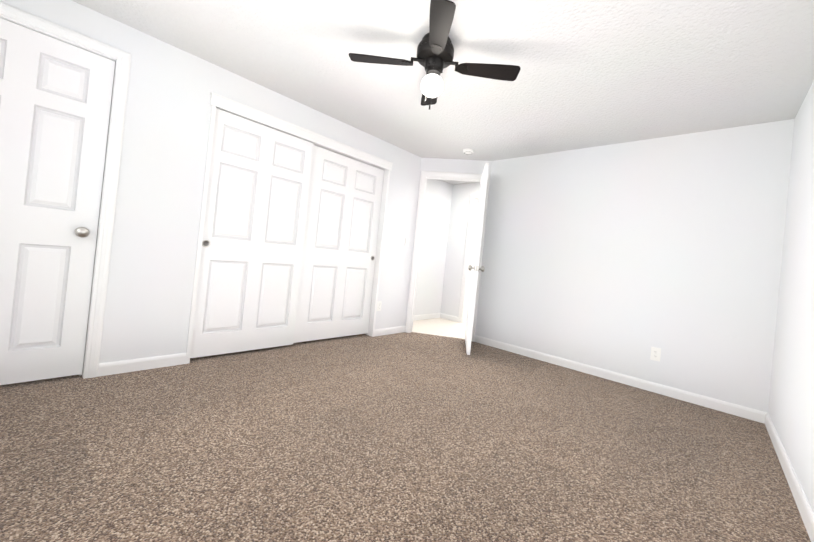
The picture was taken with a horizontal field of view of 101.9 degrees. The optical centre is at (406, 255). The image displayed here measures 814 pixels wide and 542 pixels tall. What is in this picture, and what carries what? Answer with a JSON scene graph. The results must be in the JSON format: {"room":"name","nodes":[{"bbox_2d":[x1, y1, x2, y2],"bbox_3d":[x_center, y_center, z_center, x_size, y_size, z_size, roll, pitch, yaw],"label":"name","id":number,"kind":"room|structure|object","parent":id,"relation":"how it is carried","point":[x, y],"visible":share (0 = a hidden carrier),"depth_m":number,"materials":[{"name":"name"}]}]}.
{"room":"empty bedroom","nodes":[
{"label":"empty bedroom","id":0,"kind":"room"},
{"bbox_2d":[0,0,421,362],"bbox_3d":[-1.374,-0.295,2.844,0.120,2.300,4.230,5,-1,43],"label":"wall","id":1,"kind":"structure","parent":0,"point":[171,88],"depth_m":2.37,"materials":[{"name":"paint"}]},
{"bbox_2d":[0,18,114,384],"bbox_3d":[-2.260,-0.274,1.866,0.173,2.030,0.762,5,-1,43],"label":"entry door","id":2,"kind":"structure","parent":1,"relation":"in","point":[55,99],"depth_m":1.97,"materials":[{"name":"paint"}]},
{"bbox_2d":[190,108,313,357],"bbox_3d":[-1.316,-0.145,2.900,0.041,1.965,0.875,5,-1,43],"label":"closet door","id":3,"kind":"structure","parent":1,"relation":"in","point":[253,240],"depth_m":2.85,"materials":[{"name":"paint"}]},
{"bbox_2d":[293,145,383,342],"bbox_3d":[-0.728,-0.082,3.601,0.041,1.965,1.017,5,-1,43],"label":"closet door","id":4,"kind":"structure","parent":1,"relation":"in","point":[339,247],"depth_m":3.57,"materials":[{"name":"paint"}]},
{"bbox_2d":[377,301,381,310],"bbox_3d":[-0.334,0.611,3.957,0.009,0.115,0.070,5,-1,43],"label":"electrical outlet","id":5,"kind":"object","parent":1,"relation":"attached to","point":[379,303],"visible":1,"depth_m":3.95,"materials":[{"name":"white plastic"}]},
{"bbox_2d":[0,1,813,541],"bbox_3d":[0.045,-0.072,1.985,3.390,2.125,4.682,5,-1,43],"label":"trim","id":6,"kind":"structure","parent":1,"relation":"attached to","point":[92,363],"depth_m":2.49,"materials":[{"name":"paint"}]},
{"bbox_2d":[0,332,810,541],"bbox_3d":[-0.325,0.985,2.098,4.200,0.050,4.780,5,-1,43],"label":"floor","id":7,"kind":"structure","parent":0,"point":[410,437],"depth_m":1.62,"materials":[{"name":"brown carpet"}]},
{"bbox_2d":[414,179,453,314],"bbox_3d":[0.110,-0.131,5.161,0.120,2.300,1.500,5,-1,43],"label":"wall","id":8,"kind":"structure","parent":0,"point":[442,249],"depth_m":5.42,"materials":[{"name":"paint"}]},
{"bbox_2d":[412,307,467,338],"bbox_3d":[1.542,1.191,5.007,5.400,0.050,3.800,5,-1,43],"label":"floor","id":9,"kind":"structure","parent":0,"point":[443,327],"depth_m":4.82,"materials":[{"name":"tile"}]},
{"bbox_2d":[72,0,813,206],"bbox_3d":[0.458,-1.313,3.594,5.400,0.100,7.700,5,-1,43],"label":"ceiling","id":10,"kind":"structure","parent":0,"point":[593,73],"depth_m":2.15,"materials":[{"name":"white paint"}]},
{"bbox_2d":[349,0,520,109],"bbox_3d":[0.158,-1.078,2.007,0.813,0.450,0.813,5,-1,43],"label":"ceiling fan","id":11,"kind":"object","parent":10,"relation":"hanging from","point":[435,52],"visible":1,"depth_m":1.96,"materials":[{"name":"brown metal"}]},
{"bbox_2d":[463,148,473,153],"bbox_3d":[0.722,-1.217,3.886,0.132,0.035,0.132,5,-1,43],"label":"smoke detector","id":12,"kind":"object","parent":10,"relation":"attached to","point":[468,151],"visible":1,"depth_m":3.85,"materials":[{"name":"white plastic"}]},
{"bbox_2d":[405,158,491,334],"bbox_3d":[0.535,-0.095,4.316,0.910,2.300,0.120,6,0,9],"label":"wall","id":13,"kind":"structure","parent":0,"point":[453,165],"depth_m":4.27,"materials":[{"name":"paint"}]},
{"bbox_2d":[413,194,478,322],"bbox_3d":[1.602,0.102,3.933,3.760,2.114,1.550,5,-1,43],"label":"trim","id":14,"kind":"structure","parent":13,"relation":"attached to","point":[466,276],"depth_m":5.41,"materials":[{"name":"paint"}]},
{"bbox_2d":[465,163,488,354],"bbox_3d":[0.798,0.043,3.836,0.173,2.030,0.748,6,0,8],"label":"open entry door","id":15,"kind":"structure","parent":13,"relation":"in","point":[474,268],"depth_m":3.48,"materials":[{"name":"paint"}]},
{"bbox_2d":[442,182,479,316],"bbox_3d":[1.584,0.014,4.934,5.400,2.300,0.120,5,-1,43],"label":"wall","id":16,"kind":"structure","parent":0,"point":[459,206],"depth_m":5.56,"materials":[{"name":"paint"}]},
{"bbox_2d":[476,119,794,412],"bbox_3d":[1.954,0.039,3.349,2.680,2.300,0.120,5,-1,43],"label":"wall","id":17,"kind":"structure","parent":0,"point":[622,258],"depth_m":3.02,"materials":[{"name":"paint"}]},
{"bbox_2d":[650,347,660,361],"bbox_3d":[2.214,0.881,2.939,0.070,0.115,0.009,5,-1,43],"label":"electrical outlet","id":18,"kind":"object","parent":17,"relation":"attached to","point":[655,353],"visible":1,"depth_m":2.94,"materials":[{"name":"white plastic"}]},
{"bbox_2d":[768,81,813,512],"bbox_3d":[1.260,-0.049,0.712,0.120,2.300,4.700,5,-1,43],"label":"wall","id":19,"kind":"structure","parent":0,"point":[791,407],"depth_m":1.95,"materials":[{"name":"paint"}]}
]}

